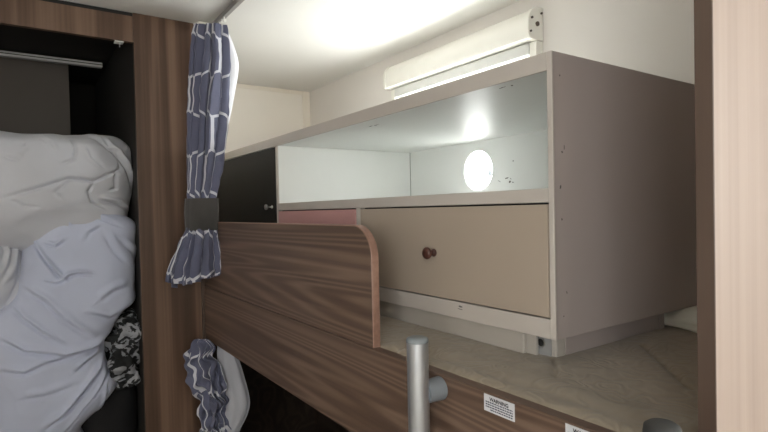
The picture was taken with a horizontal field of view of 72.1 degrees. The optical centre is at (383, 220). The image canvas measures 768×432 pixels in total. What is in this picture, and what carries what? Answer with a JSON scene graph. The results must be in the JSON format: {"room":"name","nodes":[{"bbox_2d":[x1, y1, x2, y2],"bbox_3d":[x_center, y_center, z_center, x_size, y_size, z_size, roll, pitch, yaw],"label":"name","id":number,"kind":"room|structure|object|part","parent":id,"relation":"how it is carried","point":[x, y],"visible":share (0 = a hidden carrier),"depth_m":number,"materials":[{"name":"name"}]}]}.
{"room":"camper van interior","nodes":[
{"label":"camper van interior","id":0,"kind":"room"},
{"bbox_2d":[69,82,96,134],"bbox_3d":[-1.784,0.421,2.051,1.670,2.054,0.040,-2,1,-35],"label":"wall","id":1,"kind":"structure","parent":0,"point":[82,97],"depth_m":2.33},
{"bbox_2d":[225,83,302,152],"bbox_3d":[-0.662,0.387,2.498,0.725,2.054,0.030,-2,1,-35],"label":"wall","id":2,"kind":"structure","parent":0,"point":[256,116],"depth_m":2.52,"materials":[{"name":"beige paint"}]},
{"bbox_2d":[236,84,301,94],"bbox_3d":[-0.683,-0.628,2.458,0.665,0.019,0.004,-2,1,-35],"label":"trim","id":3,"kind":"structure","parent":2,"relation":"attached to","point":[244,86],"depth_m":2.54,"materials":[{"name":"beige wood"}]},
{"bbox_2d":[302,91,309,127],"bbox_3d":[-0.383,-0.175,2.666,0.040,0.948,0.006,-2,1,-35],"label":"trim","id":4,"kind":"structure","parent":2,"relation":"attached to","point":[305,95],"depth_m":2.66,"materials":[{"name":"beige wood"}]},
{"bbox_2d":[212,343,316,431],"bbox_3d":[-0.640,0.876,2.492,0.724,1.076,0.008,-2,1,-35],"label":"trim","id":5,"kind":"structure","parent":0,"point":[272,408],"depth_m":2.56,"materials":[{"name":"brown wood"}]},
{"bbox_2d":[62,0,519,91],"bbox_3d":[-0.269,-0.623,0.462,2.420,0.030,4.370,-2,1,-35],"label":"ceiling","id":6,"kind":"structure","parent":0,"point":[298,45],"depth_m":1.73,"materials":[{"name":"white paint"}]},
{"bbox_2d":[197,0,243,23],"bbox_3d":[-0.147,-0.598,1.067,0.058,0.048,1.472,-2,1,-35],"label":"rail","id":7,"kind":"object","parent":6,"relation":"attached to","point":[235,3],"visible":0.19,"depth_m":1.55,"materials":[{"name":"beige plastic"}]},
{"bbox_2d":[165,17,238,287],"bbox_3d":[-0.535,-0.207,1.577,0.132,0.806,0.224,0,2,45],"label":"curtain","id":8,"kind":"object","parent":7,"relation":"hanging from","point":[213,62],"visible":1,"depth_m":1.56,"materials":[{"name":"blue fabric"}]},
{"bbox_2d":[317,410,349,431],"bbox_3d":[0.276,0.870,1.795,0.008,1.076,2.178,-2,1,-35],"label":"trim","id":9,"kind":"structure","parent":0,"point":[324,424],"depth_m":2.60,"materials":[{"name":"brown wood"}]},
{"bbox_2d":[310,0,694,125],"bbox_3d":[0.729,0.384,1.153,0.035,2.054,4.365,-2,1,-35],"label":"wall","id":10,"kind":"structure","parent":0,"point":[655,37],"depth_m":1.36,"materials":[{"name":"white paint"}]},
{"bbox_2d":[383,7,542,100],"bbox_3d":[0.226,-0.333,1.755,0.064,0.524,0.710,-2,1,-35],"label":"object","id":11,"kind":"object","parent":10,"relation":"attached to","point":[518,37],"visible":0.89,"depth_m":1.65,"materials":[{"name":"beige plastic"}]},
{"bbox_3d":[0.051,-0.288,2.041,0.030,0.431,0.024,-2,1,-35],"label":"guide rail","id":12,"kind":"part","parent":11,"relation":"part of","materials":[{"name":"beige plastic"}]},
{"bbox_3d":[0.432,-0.285,1.488,0.030,0.431,0.024,-2,1,-35],"label":"guide rail","id":13,"kind":"part","parent":11,"relation":"part of","materials":[{"name":"beige plastic"}]},
{"bbox_2d":[472,170,491,189],"bbox_3d":[0.262,-0.275,1.778,0.048,0.370,0.630,-2,1,-35],"label":"window","id":14,"kind":"structure","parent":10,"relation":"in","point":[489,171],"depth_m":1.70,"materials":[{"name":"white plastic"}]},
{"bbox_2d":[713,0,767,431],"bbox_3d":[0.591,0.396,0.676,0.734,2.054,0.015,-2,1,-35],"label":"door","id":15,"kind":"structure","parent":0,"point":[740,27],"depth_m":0.48,"materials":[{"name":"brown wood"}]},
{"bbox_2d":[694,0,716,431],"bbox_3d":[0.288,0.407,0.467,0.002,2.054,0.015,-2,1,-35],"label":"trim","id":16,"kind":"structure","parent":15,"relation":"attached to","point":[703,9],"depth_m":0.46,"materials":[{"name":"brown wood"}]},
{"bbox_3d":[-0.222,1.465,0.504,2.420,0.040,4.370,-2,1,-35],"label":"floor","id":17,"kind":"structure","parent":0,"visible":0},
{"bbox_2d":[0,0,202,431],"bbox_3d":[-1.341,0.418,1.747,1.254,2.054,0.955,-2,1,-35],"label":"wardrobe","id":18,"kind":"object","parent":17,"relation":"on","point":[137,65],"visible":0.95,"depth_m":1.64,"materials":[{"name":"brown wood"}]},
{"bbox_2d":[0,246,21,309],"bbox_3d":[-1.256,0.346,1.451,0.483,0.694,0.324,-2,1,-35],"label":"pillow","id":19,"kind":"object","parent":18,"relation":"on","point":[10,259],"visible":0.13,"depth_m":1.46,"materials":[{"name":"white fabric"}]},
{"bbox_2d":[0,131,132,250],"bbox_3d":[-1.182,-0.078,1.548,0.797,0.368,0.504,-2,1,-35],"label":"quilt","id":20,"kind":"object","parent":19,"relation":"on","point":[48,182],"visible":0.78,"depth_m":1.47,"materials":[{"name":"white fabric"}]},
{"bbox_3d":[-1.533,0.432,1.744,0.902,2.034,0.010,-2,1,-35],"label":"panel","id":21,"kind":"part","parent":18,"relation":"part of","materials":[{"name":"grey wood"}]},
{"bbox_3d":[-1.466,-0.570,1.718,0.974,0.018,0.027,-2,1,-35],"label":"light rail","id":22,"kind":"part","parent":18,"relation":"part of","materials":[{"name":"silver metal"}]},
{"bbox_2d":[0,214,135,431],"bbox_3d":[-0.953,0.318,1.572,0.416,0.748,0.265,-2,1,-35],"label":"duvet","id":23,"kind":"object","parent":18,"relation":"on","point":[76,280],"visible":0.79,"depth_m":1.48,"materials":[{"name":"white fabric"}]},
{"bbox_2d":[81,385,137,431],"bbox_3d":[-0.903,0.594,1.715,0.174,0.190,0.274,-2,1,-35],"label":"bag","id":24,"kind":"object","parent":18,"relation":"on","point":[118,413],"visible":0.41,"depth_m":1.62,"materials":[{"name":"black fabric"}]},
{"bbox_2d":[104,307,140,389],"bbox_3d":[-0.833,0.406,1.669,0.132,0.252,0.239,-2,1,-30],"label":"patterned cloth","id":25,"kind":"object","parent":24,"relation":"on","point":[121,345],"visible":0.87,"depth_m":1.60,"materials":[{"name":"fabric"}]},
{"bbox_2d":[201,222,615,431],"bbox_3d":[-0.037,0.704,1.583,0.752,1.430,2.186,-2,1,-35],"label":"bunk bed","id":26,"kind":"object","parent":17,"relation":"on","point":[298,304],"visible":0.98,"depth_m":1.01,"materials":[{"name":"brown wood"}]},
{"bbox_3d":[-0.566,0.713,1.708,0.021,1.430,0.022,-2,1,-35],"label":"corner post","id":27,"kind":"part","parent":26,"relation":"part of","materials":[{"name":"brown wood"}]},
{"bbox_2d":[183,339,249,431],"bbox_3d":[-0.511,0.592,1.610,0.180,0.476,0.108,-2,1,-38],"label":"curtain","id":28,"kind":"object","parent":26,"relation":"hanging from","point":[220,385],"visible":0.91,"depth_m":1.58,"materials":[{"name":"blue fabric"}]},
{"bbox_2d":[380,315,697,431],"bbox_3d":[-0.042,0.258,1.577,0.728,0.123,2.169,-2,1,-35],"label":"bed base","id":29,"kind":"object","parent":26,"relation":"on","point":[620,385],"visible":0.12,"depth_m":0.73,"materials":[{"name":"beige wood"}]},
{"bbox_2d":[216,50,696,356],"bbox_3d":[-0.021,-0.028,1.593,0.538,0.464,1.654,-2,1,-35],"label":"storage cabinet","id":30,"kind":"object","parent":29,"relation":"on","point":[581,235],"visible":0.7,"depth_m":0.95,"materials":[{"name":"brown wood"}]},
{"bbox_3d":[-0.501,-0.043,1.871,0.014,0.364,0.626,-2,1,-35],"label":"door","id":31,"kind":"part","parent":30,"relation":"part of","materials":[{"name":"black wood"}]},
{"bbox_3d":[-0.356,-0.042,1.626,0.024,0.018,0.018,-2,1,-35],"label":"knob","id":32,"kind":"part","parent":30,"relation":"part of","materials":[{"name":"metal"}]},
{"bbox_3d":[-0.186,0.057,1.419,0.014,0.169,0.442,-2,1,-35],"label":"drawer","id":33,"kind":"part","parent":30,"relation":"part of","materials":[{"name":"pink wood"}]},
{"bbox_3d":[-0.224,-0.239,1.452,0.004,0.027,1.635,-2,1,-35],"label":"rail","id":34,"kind":"part","parent":30,"relation":"part of","materials":[{"name":"white wood"}]},
{"bbox_3d":[-0.030,-0.040,1.196,0.019,0.021,0.992,-2,1,-35],"label":"shelf rail","id":35,"kind":"part","parent":30,"relation":"part of","materials":[{"name":"grey wood"}]},
{"bbox_3d":[0.085,0.061,0.994,0.024,0.023,0.023,-2,1,-35],"label":"knob","id":36,"kind":"part","parent":30,"relation":"part of","materials":[{"name":"brown wood"}]},
{"bbox_3d":[0.101,0.059,1.003,0.014,0.169,0.521,-2,1,-35],"label":"drawer","id":37,"kind":"part","parent":30,"relation":"part of","materials":[{"name":"beige wood"}]},
{"bbox_3d":[-0.209,0.159,1.465,0.019,0.030,1.635,-2,1,-35],"label":"rail","id":38,"kind":"part","parent":30,"relation":"part of","materials":[{"name":"grey wood"}]},
{"bbox_3d":[0.198,-0.054,1.744,0.006,0.402,1.635,-2,1,-35],"label":"panel","id":39,"kind":"part","parent":30,"relation":"part of","materials":[{"name":"white wood"}]},
{"bbox_3d":[0.252,0.195,0.840,0.002,0.038,0.034,-2,1,-35],"label":"bracket plate","id":40,"kind":"part","parent":30,"relation":"part of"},
{"bbox_3d":[0.458,-0.043,0.924,0.510,0.426,0.008,-2,1,-35],"label":"panel","id":41,"kind":"part","parent":30,"relation":"part of","materials":[{"name":"grey wood"}]},
{"bbox_2d":[664,305,696,332],"bbox_3d":[0.629,0.185,1.044,0.226,0.052,0.404,-2,1,-35],"label":"sheet","id":42,"kind":"object","parent":29,"relation":"on","point":[686,318],"visible":0.02,"depth_m":0.98,"materials":[{"name":"white fabric"}]},
{"bbox_2d":[406,335,681,431],"bbox_3d":[0.162,0.796,0.600,0.056,1.277,0.366,-2,1,-35],"label":"ladder","id":43,"kind":"object","parent":26,"relation":"attached to","point":[422,390],"visible":1,"depth_m":0.71,"materials":[{"name":"metal"}]},
{"bbox_3d":[0.059,0.799,0.731,0.030,1.270,0.030,-2,1,-35],"label":"post","id":44,"kind":"part","parent":43,"relation":"part of","materials":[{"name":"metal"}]}
]}

